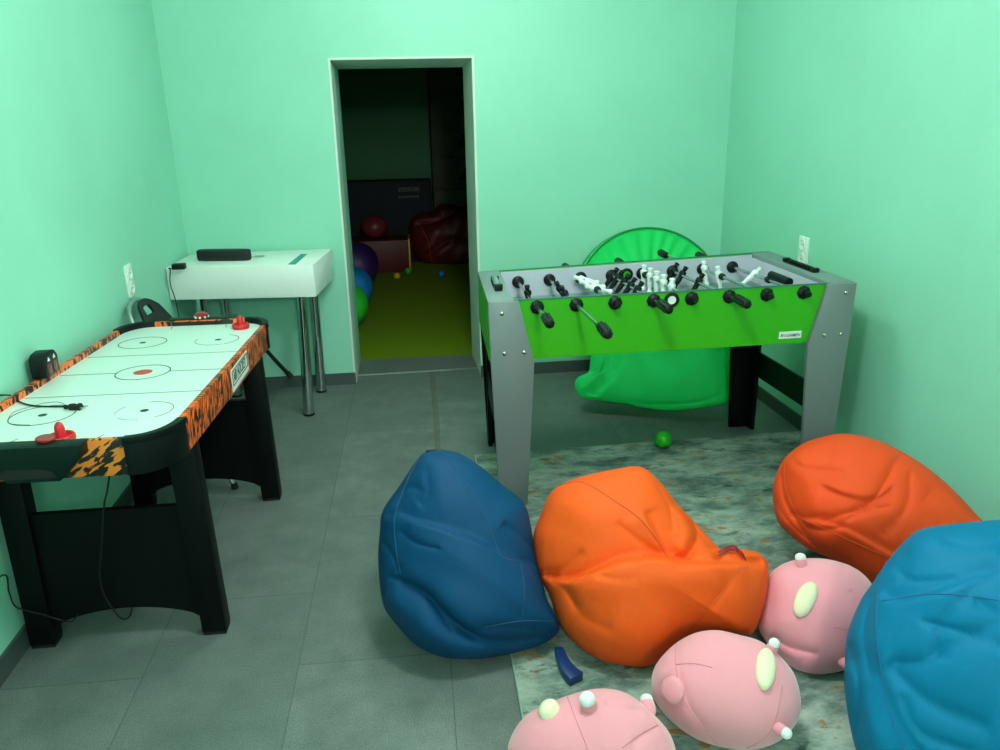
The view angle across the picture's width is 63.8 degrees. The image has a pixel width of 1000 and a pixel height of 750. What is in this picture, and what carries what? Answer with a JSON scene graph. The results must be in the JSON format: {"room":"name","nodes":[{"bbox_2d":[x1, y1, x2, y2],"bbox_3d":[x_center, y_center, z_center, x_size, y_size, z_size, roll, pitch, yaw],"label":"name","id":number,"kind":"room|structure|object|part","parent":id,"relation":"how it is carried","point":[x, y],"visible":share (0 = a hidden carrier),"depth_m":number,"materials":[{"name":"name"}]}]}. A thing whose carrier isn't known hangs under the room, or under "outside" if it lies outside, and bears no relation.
{"room":"game room","nodes":[
{"label":"game room","id":0,"kind":"room"},
{"bbox_2d":[0,0,195,655],"bbox_3d":[-1.503,0.141,0.721,0.100,2.770,8.380,-3,19,-5],"label":"wall","id":1,"kind":"structure","parent":0,"point":[89,190],"depth_m":3.29,"materials":[{"name":"green paint"}]},
{"bbox_2d":[0,482,133,687],"bbox_3d":[-1.419,1.404,1.128,0.014,0.075,8.330,-3,19,-5],"label":"baseboard","id":2,"kind":"structure","parent":1,"relation":"attached to","point":[20,643],"depth_m":2.63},
{"bbox_2d":[123,263,135,297],"bbox_3d":[-1.761,-0.450,3.824,0.016,0.156,0.082,-3,19,-5],"label":"wall socket","id":3,"kind":"object","parent":1,"relation":"attached to","point":[127,268],"visible":1,"depth_m":3.81,"materials":[{"name":"white plastic"}]},
{"bbox_2d":[127,267,132,278],"bbox_3d":[-1.756,-0.484,3.813,0.005,0.060,0.060,-3,19,-5],"label":"outlet","id":4,"kind":"object","parent":3,"relation":"attached to","point":[129,269],"depth_m":3.81,"materials":[{"name":"white plastic"}]},
{"bbox_2d":[130,282,134,293],"bbox_3d":[-1.755,-0.416,3.836,0.005,0.060,0.060,-3,19,-5],"label":"outlet","id":5,"kind":"object","parent":3,"relation":"attached to","point":[132,287],"depth_m":3.84,"materials":[{"name":"white plastic"}]},
{"bbox_2d":[338,68,433,211],"bbox_3d":[-0.801,-2.782,9.318,5.000,2.770,0.100,-3,19,-5],"label":"wall","id":6,"kind":"structure","parent":0,"point":[385,111],"depth_m":9.18,"materials":[{"name":"green paint"}]},
{"bbox_2d":[0,369,799,749],"bbox_3d":[0.503,1.342,1.386,4.086,0.050,8.660,-3,19,-5],"label":"floor","id":7,"kind":"structure","parent":0,"point":[310,656],"depth_m":2.76,"materials":[{"name":"grey tile"}]},
{"bbox_2d":[0,315,281,648],"bbox_3d":[-1.304,0.307,3.063,0.707,0.908,1.633,-3,19,-5],"label":"table","id":8,"kind":"object","parent":7,"relation":"on","point":[160,413],"visible":0.98,"depth_m":2.65,"materials":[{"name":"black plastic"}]},
{"bbox_3d":[-1.535,0.555,2.604,0.089,0.717,0.065,-3,19,-5],"label":"leg","id":9,"kind":"part","parent":8,"relation":"part of","materials":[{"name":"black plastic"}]},
{"bbox_2d":[8,402,65,424],"bbox_3d":[-1.474,0.119,2.530,0.131,0.009,0.215,0,19,5],"label":"wire","id":10,"kind":"object","parent":8,"relation":"on","point":[46,402],"visible":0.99,"depth_m":2.56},
{"bbox_2d":[0,574,78,621],"bbox_3d":[-1.531,0.732,2.581,0.156,0.245,0.388,10,22,30],"label":"cable","id":11,"kind":"object","parent":8,"relation":"hanging from","point":[14,605],"visible":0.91,"depth_m":2.62,"materials":[{"name":"black rubber"}]},
{"bbox_2d":[0,394,87,410],"bbox_3d":[-1.467,0.231,2.610,0.316,0.349,0.284,-3,19,-5],"label":"power cable","id":12,"kind":"object","parent":8,"relation":"on","point":[73,406],"visible":0.96,"depth_m":2.55,"materials":[{"name":"black rubber"}]},
{"bbox_3d":[-1.508,0.233,2.606,0.235,0.349,0.284,-3,19,-5],"label":"cord","id":13,"kind":"part","parent":12,"relation":"part of","materials":[{"name":"black rubber"}]},
{"bbox_2d":[35,434,55,443],"bbox_3d":[-1.257,0.176,2.221,0.052,0.011,0.052,-3,19,-5],"label":"puck","id":14,"kind":"object","parent":8,"relation":"on","point":[45,438],"visible":1,"depth_m":2.21,"materials":[{"name":"red plastic"}]},
{"bbox_3d":[-1.620,0.033,2.945,0.019,0.148,1.204,-3,19,-4],"label":"rail","id":15,"kind":"part","parent":8,"relation":"part of","materials":[{"name":"plastic"}]},
{"bbox_2d":[50,422,75,439],"bbox_3d":[-1.248,0.160,2.280,0.076,0.059,0.076,-3,19,-5],"label":"mallet","id":16,"kind":"object","parent":8,"relation":"on","point":[59,432],"visible":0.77,"depth_m":2.27,"materials":[{"name":"red plastic"}]},
{"bbox_3d":[-1.248,0.156,2.278,0.036,0.051,0.036,-3,19,-5],"label":"knob","id":17,"kind":"part","parent":16,"relation":"part of","materials":[{"name":"red plastic"}]},
{"bbox_3d":[-1.251,0.236,2.252,0.400,0.113,0.019,-3,19,-4],"label":"rail","id":18,"kind":"part","parent":8,"relation":"part of","materials":[{"name":"black plastic"}]},
{"bbox_3d":[-1.261,0.633,2.659,0.483,0.427,0.020,-3,19,-5],"label":"panel","id":19,"kind":"part","parent":8,"relation":"part of","materials":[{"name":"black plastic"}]},
{"bbox_2d":[99,476,132,619],"bbox_3d":[-1.264,0.561,2.595,0.090,0.722,0.446,-11,21,-28],"label":"hanging cord","id":20,"kind":"object","parent":8,"relation":"hanging from","point":[106,494],"visible":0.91,"depth_m":2.61,"materials":[{"name":"black rubber"}]},
{"bbox_3d":[-1.634,-0.171,3.605,0.057,0.120,0.203,11,22,31],"label":"corner rail","id":21,"kind":"part","parent":8,"relation":"part of","materials":[{"name":"black plastic"}]},
{"bbox_2d":[133,369,152,374],"bbox_3d":[-1.308,-0.011,2.945,0.066,0.003,0.066,-3,19,-5],"label":"marking","id":22,"kind":"object","parent":8,"relation":"on","point":[135,371],"depth_m":2.95,"materials":[{"name":"red paint"}]},
{"bbox_3d":[-1.607,0.257,3.535,0.089,0.688,0.065,-3,19,-5],"label":"leg","id":23,"kind":"part","parent":8,"relation":"part of","materials":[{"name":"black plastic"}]},
{"bbox_3d":[-0.983,0.206,2.325,0.057,0.120,0.203,11,22,31],"label":"corner rail","id":24,"kind":"part","parent":8,"relation":"part of","materials":[{"name":"black plastic"}]},
{"bbox_3d":[-0.995,0.527,2.653,0.104,0.717,0.065,-3,19,-5],"label":"leg","id":25,"kind":"part","parent":8,"relation":"part of","materials":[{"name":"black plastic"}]},
{"bbox_3d":[-1.366,-0.198,3.679,0.400,0.113,0.019,-3,19,-4],"label":"rail","id":26,"kind":"part","parent":8,"relation":"part of","materials":[{"name":"plastic"}]},
{"bbox_2d":[194,311,208,318],"bbox_3d":[-1.370,-0.277,3.685,0.066,0.024,0.066,-3,19,-5],"label":"puck","id":27,"kind":"object","parent":8,"relation":"on","point":[199,315],"visible":1,"depth_m":3.67,"materials":[{"name":"red plastic"}]},
{"bbox_3d":[-1.332,0.321,3.586,0.483,0.427,0.020,-3,19,-5],"label":"panel","id":28,"kind":"part","parent":8,"relation":"part of","materials":[{"name":"black plastic"}]},
{"bbox_3d":[-0.997,0.006,2.986,0.019,0.148,1.204,-3,19,-4],"label":"rail","id":29,"kind":"part","parent":8,"relation":"part of","materials":[{"name":"plastic"}]},
{"bbox_2d":[232,315,249,329],"bbox_3d":[-1.155,-0.237,3.572,0.076,0.059,0.076,-3,19,-5],"label":"mallet","id":30,"kind":"object","parent":8,"relation":"on","point":[240,324],"visible":1,"depth_m":3.56,"materials":[{"name":"red plastic"}]},
{"bbox_3d":[-1.155,-0.241,3.571,0.036,0.051,0.036,-3,19,-5],"label":"knob","id":31,"kind":"part","parent":30,"relation":"part of","materials":[{"name":"red plastic"}]},
{"bbox_3d":[-1.089,-0.194,3.641,0.057,0.120,0.203,-17,24,-39],"label":"corner rail","id":32,"kind":"part","parent":8,"relation":"part of","materials":[{"name":"black plastic"}]},
{"bbox_3d":[-1.066,0.229,3.585,0.104,0.688,0.065,-3,19,-5],"label":"leg","id":33,"kind":"part","parent":8,"relation":"part of","materials":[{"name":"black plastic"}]},
{"bbox_2d":[126,297,293,489],"bbox_3d":[-1.395,0.046,3.917,0.673,0.860,0.599,-3,19,-5],"label":"folding chair","id":34,"kind":"object","parent":7,"relation":"on","point":[159,313],"visible":0.3,"depth_m":3.87,"materials":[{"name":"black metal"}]},
{"bbox_3d":[-1.638,-0.238,3.861,0.146,0.261,0.370,-3,19,-5],"label":"backrest","id":35,"kind":"part","parent":34,"relation":"part of","materials":[{"name":"black plastic"}]},
{"bbox_3d":[-1.504,0.049,3.904,0.453,0.853,0.582,-3,19,-5],"label":"frame","id":36,"kind":"part","parent":34,"relation":"part of","materials":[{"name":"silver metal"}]},
{"bbox_3d":[-1.379,-0.135,4.099,0.563,0.346,0.066,-5,19,-11],"label":"leg","id":37,"kind":"part","parent":34,"relation":"part of","materials":[{"name":"black plastic"}]},
{"bbox_2d":[166,248,334,416],"bbox_3d":[-1.409,-0.246,4.737,0.856,0.888,0.520,-3,19,-5],"label":"side table","id":38,"kind":"object","parent":7,"relation":"on","point":[270,275],"depth_m":4.44,"materials":[{"name":"white laminate"}]},
{"bbox_2d":[168,263,185,316],"bbox_3d":[-1.747,-0.358,4.419,0.107,0.517,0.084,-3,19,-5],"label":"power adapter","id":39,"kind":"object","parent":38,"relation":"on","point":[175,266],"visible":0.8,"depth_m":4.32,"materials":[{"name":"black plastic"}]},
{"bbox_3d":[-1.778,-0.347,4.421,0.029,0.496,0.085,-9,20,-21],"label":"cord","id":40,"kind":"part","parent":39,"relation":"part of","materials":[{"name":"black plastic"}]},
{"bbox_3d":[-1.659,-0.102,4.589,0.062,0.695,0.062,-3,19,-5],"label":"leg","id":41,"kind":"part","parent":38,"relation":"part of","materials":[{"name":"silver metal"}]},
{"bbox_2d":[196,249,251,260],"bbox_3d":[-1.571,-0.685,4.574,0.319,0.056,0.092,0,19,3],"label":"case","id":42,"kind":"object","parent":38,"relation":"on","point":[202,254],"visible":1,"depth_m":4.54,"materials":[{"name":"plastic"}]},
{"bbox_3d":[-1.649,-0.209,4.904,0.062,0.695,0.062,-3,19,-5],"label":"leg","id":43,"kind":"part","parent":38,"relation":"part of","materials":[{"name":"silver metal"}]},
{"bbox_3d":[-1.142,-0.657,4.551,0.042,0.002,0.319,-1,19,0],"label":"card strip","id":44,"kind":"part","parent":38,"relation":"part of","materials":[{"name":"teal plastic"}]},
{"bbox_3d":[-1.113,-0.115,4.592,0.062,0.699,0.104,5,20,19],"label":"leg","id":45,"kind":"part","parent":38,"relation":"part of","materials":[{"name":"silver metal"}]},
{"bbox_3d":[-1.129,-0.238,4.957,0.069,0.696,0.070,-3,19,-5],"label":"leg","id":46,"kind":"part","parent":38,"relation":"part of","materials":[{"name":"silver metal"}]},
{"bbox_2d":[378,450,559,658],"bbox_3d":[-0.113,0.570,2.680,0.587,0.600,0.612,-3,19,-5],"label":"beanbag","id":47,"kind":"object","parent":7,"relation":"on","point":[459,575],"visible":0.99,"depth_m":2.50,"materials":[{"name":"blue fabric"}]},
{"bbox_2d":[575,227,729,409],"bbox_3d":[0.886,-0.367,4.797,0.940,0.918,0.998,3,19,11],"label":"tunnel","id":48,"kind":"object","parent":7,"relation":"on","point":[688,378],"visible":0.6,"depth_m":4.46,"materials":[{"name":"green fabric"}]},
{"bbox_2d":[475,431,855,749],"bbox_3d":[0.890,0.804,2.854,1.760,0.010,2.888,-3,19,-5],"label":"area rug","id":49,"kind":"object","parent":7,"relation":"on","point":[725,484],"visible":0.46,"depth_m":3.41,"materials":[{"name":"grey carpet"}]},
{"bbox_2d":[555,647,582,685],"bbox_3d":[0.205,0.909,2.521,0.055,0.029,0.161,-9,20,-21],"label":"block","id":50,"kind":"object","parent":49,"relation":"on","point":[569,672],"visible":1,"depth_m":2.48,"materials":[{"name":"blue plastic"}]},
{"bbox_2d":[508,688,675,749],"bbox_3d":[0.233,0.927,2.046,0.427,0.297,0.287,-3,19,-5],"label":"stuffed toy","id":51,"kind":"object","parent":49,"relation":"on","point":[600,718],"visible":1,"depth_m":1.99,"materials":[{"name":"pink fabric"}]},
{"bbox_2d":[533,466,768,666],"bbox_3d":[0.495,0.588,2.661,0.754,0.538,0.596,-3,19,-5],"label":"beanbag","id":52,"kind":"object","parent":49,"relation":"on","point":[626,573],"visible":0.98,"depth_m":2.48,"materials":[{"name":"orange fabric"}]},
{"bbox_2d":[654,431,671,447],"bbox_3d":[0.833,0.330,4.105,0.088,0.088,0.088,-3,19,-5],"label":"ball","id":53,"kind":"object","parent":49,"relation":"on","point":[663,439],"visible":1,"depth_m":4.07,"materials":[{"name":"green plastic"}]},
{"bbox_2d":[478,249,856,504],"bbox_3d":[0.653,-0.038,3.857,1.691,0.975,1.429,-12,21,-29],"label":"foosball table","id":54,"kind":"object","parent":49,"relation":"on","point":[743,303],"visible":1,"depth_m":3.45,"materials":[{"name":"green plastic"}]},
{"bbox_3d":[-0.068,-0.282,3.641,0.018,0.263,0.657,-3,19,-4],"label":"panel","id":55,"kind":"part","parent":54,"relation":"part of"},
{"bbox_3d":[-0.012,-0.080,4.103,0.179,0.922,0.049,-3,19,-5],"label":"leg","id":56,"kind":"part","parent":54,"relation":"part of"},
{"bbox_3d":[-0.007,-0.379,3.461,0.037,0.027,0.024,-3,19,-5],"label":"slider post","id":57,"kind":"part","parent":54,"relation":"part of","materials":[{"name":"black plastic"}]},
{"bbox_3d":[0.054,0.137,3.418,0.188,0.924,0.023,-3,19,-5],"label":"leg","id":58,"kind":"part","parent":54,"relation":"part of","materials":[{"name":"silver metal"}]},
{"bbox_3d":[0.131,-0.338,3.512,0.015,0.073,1.102,-3,19,-5],"label":"rod","id":59,"kind":"part","parent":54,"relation":"part of","materials":[{"name":"metal"}]},
{"bbox_3d":[0.179,-0.208,3.032,0.042,0.042,0.124,-3,19,-5],"label":"handle","id":60,"kind":"part","parent":54,"relation":"part of","materials":[{"name":"black plastic"}]},
{"bbox_3d":[0.303,-0.320,3.426,0.015,0.080,1.319,-3,19,-6],"label":"rod","id":61,"kind":"part","parent":54,"relation":"part of","materials":[{"name":"metal"}]},
{"bbox_3d":[0.416,-0.440,3.826,0.015,0.065,1.087,-3,19,-6],"label":"rod","id":62,"kind":"part","parent":54,"relation":"part of","materials":[{"name":"metal"}]},
{"bbox_3d":[0.368,-0.159,2.844,0.042,0.042,0.124,-3,19,-5],"label":"handle","id":63,"kind":"part","parent":54,"relation":"part of","materials":[{"name":"black plastic"}]},
{"bbox_3d":[0.652,-0.611,4.370,0.042,0.042,0.124,-3,19,-5],"label":"handle","id":64,"kind":"part","parent":54,"relation":"part of","materials":[{"name":"black plastic"}]},
{"bbox_3d":[0.638,-0.443,4.042,1.500,0.284,0.029,-4,19,-7],"label":"panel","id":65,"kind":"part","parent":54,"relation":"part of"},
{"bbox_3d":[0.602,-0.391,3.631,0.015,0.056,0.969,-3,19,-7],"label":"rod","id":66,"kind":"part","parent":54,"relation":"part of","materials":[{"name":"metal"}]},
{"bbox_3d":[0.731,-0.230,3.397,1.570,0.266,0.018,-3,19,-6],"label":"panel","id":67,"kind":"part","parent":54,"relation":"part of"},
{"bbox_3d":[0.727,-0.470,3.879,0.015,0.059,1.136,-4,19,-7],"label":"rod","id":68,"kind":"part","parent":54,"relation":"part of","materials":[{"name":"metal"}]},
{"bbox_3d":[0.926,-0.685,4.556,0.042,0.042,0.124,-3,19,-5],"label":"handle","id":69,"kind":"part","parent":54,"relation":"part of","materials":[{"name":"black plastic"}]},
{"bbox_3d":[0.659,-0.275,3.218,0.042,0.042,0.124,-3,19,-5],"label":"handle","id":70,"kind":"part","parent":54,"relation":"part of","materials":[{"name":"black plastic"}]},
{"bbox_3d":[1.105,-0.649,4.405,0.042,0.042,0.124,-3,19,-5],"label":"handle","id":71,"kind":"part","parent":54,"relation":"part of","materials":[{"name":"black plastic"}]},
{"bbox_3d":[0.918,-0.417,3.676,0.015,0.049,0.953,-4,19,-8],"label":"rod","id":72,"kind":"part","parent":54,"relation":"part of","materials":[{"name":"metal"}]},
{"bbox_3d":[1.027,-0.517,3.988,0.015,0.057,1.305,-4,19,-8],"label":"rod","id":73,"kind":"part","parent":54,"relation":"part of","materials":[{"name":"metal"}]},
{"bbox_3d":[0.985,-0.300,3.273,0.042,0.042,0.124,-3,19,-5],"label":"handle","id":74,"kind":"part","parent":54,"relation":"part of","materials":[{"name":"black plastic"}]},
{"bbox_3d":[1.295,-0.173,4.243,0.180,0.956,0.022,-3,19,-5],"label":"leg","id":75,"kind":"part","parent":54,"relation":"part of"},
{"bbox_3d":[1.198,-0.504,3.921,0.015,0.048,1.132,-4,19,-9],"label":"rod","id":76,"kind":"part","parent":54,"relation":"part of","materials":[{"name":"metal"}]},
{"bbox_3d":[1.415,-0.473,3.607,0.035,0.017,0.022,-3,19,-5],"label":"slider post","id":77,"kind":"part","parent":54,"relation":"part of","materials":[{"name":"black plastic"}]},
{"bbox_3d":[1.427,0.055,3.555,0.189,0.936,0.022,-3,19,-6],"label":"leg","id":78,"kind":"part","parent":54,"relation":"part of","materials":[{"name":"silver metal"}]},
{"bbox_2d":[652,630,800,749],"bbox_3d":[0.625,0.859,2.234,0.401,0.289,0.297,6,20,20],"label":"stuffed toy","id":79,"kind":"object","parent":49,"relation":"on","point":[724,689],"visible":1,"depth_m":2.13,"materials":[{"name":"pink fabric"}]},
{"bbox_2d":[759,553,871,673],"bbox_3d":[1.009,0.732,2.535,0.349,0.325,0.324,8,21,24],"label":"stuffed toy","id":80,"kind":"object","parent":49,"relation":"on","point":[810,605],"visible":0.79,"depth_m":2.45,"materials":[{"name":"pink fabric"}]},
{"bbox_2d":[773,434,982,582],"bbox_3d":[1.377,0.495,2.894,0.761,0.525,0.493,8,21,25],"label":"beanbag","id":81,"kind":"object","parent":49,"relation":"on","point":[853,500],"visible":0.8,"depth_m":2.75,"materials":[{"name":"orange fabric"}]},
{"bbox_2d":[844,520,999,749],"bbox_3d":[1.238,0.709,2.080,0.619,0.651,0.629,7,20,23],"label":"beanbag","id":82,"kind":"object","parent":49,"relation":"on","point":[922,666],"visible":1,"depth_m":1.96,"materials":[{"name":"blue fabric"}]},
{"bbox_2d":[358,261,471,359],"bbox_3d":[-0.552,-0.788,7.746,4.800,0.050,4.280,-3,19,-5],"label":"floor","id":83,"kind":"structure","parent":0,"point":[419,313],"depth_m":6.85,"materials":[{"name":"plastic"}]},
{"bbox_2d":[355,286,368,322],"bbox_3d":[-1.254,-0.575,6.524,0.371,0.353,0.370,-3,19,-5],"label":"ball","id":84,"kind":"object","parent":83,"relation":"on","point":[362,303],"visible":0.2,"depth_m":6.43,"materials":[{"name":"green plastic"}]},
{"bbox_2d":[354,267,372,300],"bbox_3d":[-1.306,-0.763,6.987,0.401,0.380,0.400,-3,19,-5],"label":"ball","id":85,"kind":"object","parent":83,"relation":"on","point":[363,280],"visible":0.16,"depth_m":6.87,"materials":[{"name":"blue plastic"}]},
{"bbox_2d":[352,241,378,280],"bbox_3d":[-1.450,-1.098,7.922,0.501,0.455,0.500,-3,19,-5],"label":"ball","id":86,"kind":"object","parent":83,"relation":"on","point":[365,258],"visible":0.32,"depth_m":7.75,"materials":[{"name":"purple plastic"}]},
{"bbox_2d":[351,234,410,272],"bbox_3d":[-1.398,-1.309,8.714,0.850,0.350,0.370,-3,19,-5],"label":"toy box","id":87,"kind":"object","parent":83,"relation":"on","point":[393,253],"visible":0.6,"depth_m":8.57,"materials":[{"name":"red plastic"}]},
{"bbox_2d":[361,215,386,237],"bbox_3d":[-1.349,-1.591,8.630,0.280,0.240,0.280,-3,19,-5],"label":"ball","id":88,"kind":"object","parent":87,"relation":"on","point":[374,226],"visible":1,"depth_m":8.53,"materials":[{"name":"red plastic"}]},
{"bbox_2d":[347,178,431,261],"bbox_3d":[-1.548,-1.734,9.098,1.565,0.915,0.226,-3,19,-5],"label":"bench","id":89,"kind":"object","parent":83,"relation":"on","point":[397,201],"visible":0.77,"depth_m":8.96,"materials":[{"name":"black"}]},
{"bbox_2d":[398,187,418,197],"bbox_3d":[-1.014,-2.030,8.941,0.229,0.115,0.007,-3,19,-5],"label":"print","id":90,"kind":"object","parent":89,"relation":"attached to","point":[403,192],"depth_m":8.94},
{"bbox_2d":[394,273,399,278],"bbox_3d":[-1.061,-1.019,8.268,0.070,0.070,0.070,-3,19,-5],"label":"ball","id":91,"kind":"object","parent":83,"relation":"on","point":[396,275],"visible":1,"depth_m":8.24,"materials":[{"name":"yellow plastic"}]},
{"bbox_2d":[405,268,410,273],"bbox_3d":[-0.975,-1.102,8.508,0.070,0.070,0.070,-3,19,-5],"label":"ball","id":92,"kind":"object","parent":83,"relation":"on","point":[407,270],"visible":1,"depth_m":8.48,"materials":[{"name":"green plastic"}]},
{"bbox_2d":[408,204,468,263],"bbox_3d":[-0.549,-1.581,8.992,0.953,0.649,0.399,-3,19,-5],"label":"beanbag","id":93,"kind":"object","parent":83,"relation":"on","point":[439,236],"visible":0.74,"depth_m":8.87,"materials":[{"name":"red leather"}]},
{"bbox_2d":[438,271,444,276],"bbox_3d":[-0.609,-1.047,8.321,0.070,0.070,0.070,-3,19,-5],"label":"ball","id":94,"kind":"object","parent":83,"relation":"on","point":[440,273],"visible":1,"depth_m":8.30,"materials":[{"name":"blue plastic"}]},
{"bbox_2d":[427,67,466,209],"bbox_3d":[0.075,-2.525,9.175,1.710,2.300,0.494,-3,19,-5],"label":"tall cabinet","id":95,"kind":"object","parent":83,"relation":"on","point":[445,84],"visible":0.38,"depth_m":8.82,"materials":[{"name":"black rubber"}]},
{"bbox_3d":[-0.431,-3.296,8.614,0.660,0.380,0.022,-3,19,-5],"label":"drawer","id":96,"kind":"part","parent":95,"relation":"part of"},
{"bbox_3d":[-0.424,-2.936,8.736,0.660,0.340,0.022,-3,19,-5],"label":"drawer","id":97,"kind":"part","parent":95,"relation":"part of","materials":[{"name":"black wood"}]},
{"bbox_3d":[-0.417,-2.595,8.852,0.660,0.340,0.022,-3,19,-5],"label":"drawer","id":98,"kind":"part","parent":95,"relation":"part of","materials":[{"name":"black wood"}]},
{"bbox_3d":[-0.409,-2.254,8.967,0.660,0.340,0.022,-3,19,-5],"label":"drawer","id":99,"kind":"part","parent":95,"relation":"part of","materials":[{"name":"black wood"}]},
{"bbox_3d":[-0.402,-1.913,9.082,0.660,0.340,0.022,-3,19,-5],"label":"drawer","id":100,"kind":"part","parent":95,"relation":"part of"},
{"bbox_2d":[151,0,736,376],"bbox_3d":[-0.211,-1.362,5.083,3.624,2.770,0.544,-3,19,-5],"label":"wall","id":101,"kind":"structure","parent":0,"point":[597,120],"depth_m":4.77,"materials":[{"name":"green paint"}]},
{"bbox_2d":[328,56,482,382],"bbox_3d":[-0.571,-0.965,5.159,0.836,1.984,0.492,-3,19,-5],"label":"door frame","id":102,"kind":"structure","parent":101,"relation":"in","point":[474,361],"depth_m":5.06,"materials":[{"name":"paint"}]},
{"bbox_2d":[241,359,589,389],"bbox_3d":[-0.208,-0.021,5.263,3.324,0.075,0.014,-3,19,-6],"label":"baseboard","id":103,"kind":"structure","parent":101,"relation":"attached to","point":[573,365],"depth_m":5.18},
{"bbox_2d":[767,271,792,284],"bbox_3d":[1.262,-0.435,3.621,0.037,0.038,0.160,-5,19,-10],"label":"handle","id":104,"kind":"object","parent":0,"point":[773,277],"depth_m":3.61,"materials":[{"name":"black plastic"}]},
{"bbox_2d":[720,0,999,520],"bbox_3d":[2.102,-0.066,1.110,0.100,2.770,8.516,-4,19,-8],"label":"wall","id":105,"kind":"structure","parent":0,"point":[867,131],"depth_m":3.45,"materials":[{"name":"green paint"}]},
{"bbox_2d":[757,385,801,430],"bbox_3d":[2.083,1.215,1.469,0.014,0.075,8.381,-4,19,-8],"label":"baseboard","id":106,"kind":"structure","parent":105,"relation":"attached to","point":[768,399],"depth_m":4.53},
{"bbox_2d":[797,235,809,264],"bbox_3d":[1.576,-0.642,4.184,0.016,0.156,0.100,-3,19,-5],"label":"wall socket","id":107,"kind":"object","parent":105,"relation":"attached to","point":[803,246],"visible":0.86,"depth_m":4.17,"materials":[{"name":"white plastic"}]},
{"bbox_2d":[799,239,804,250],"bbox_3d":[1.570,-0.676,4.171,0.005,0.060,0.060,-3,19,-5],"label":"outlet","id":108,"kind":"object","parent":107,"relation":"attached to","point":[801,241],"depth_m":4.18,"materials":[{"name":"white plastic"}]}
]}

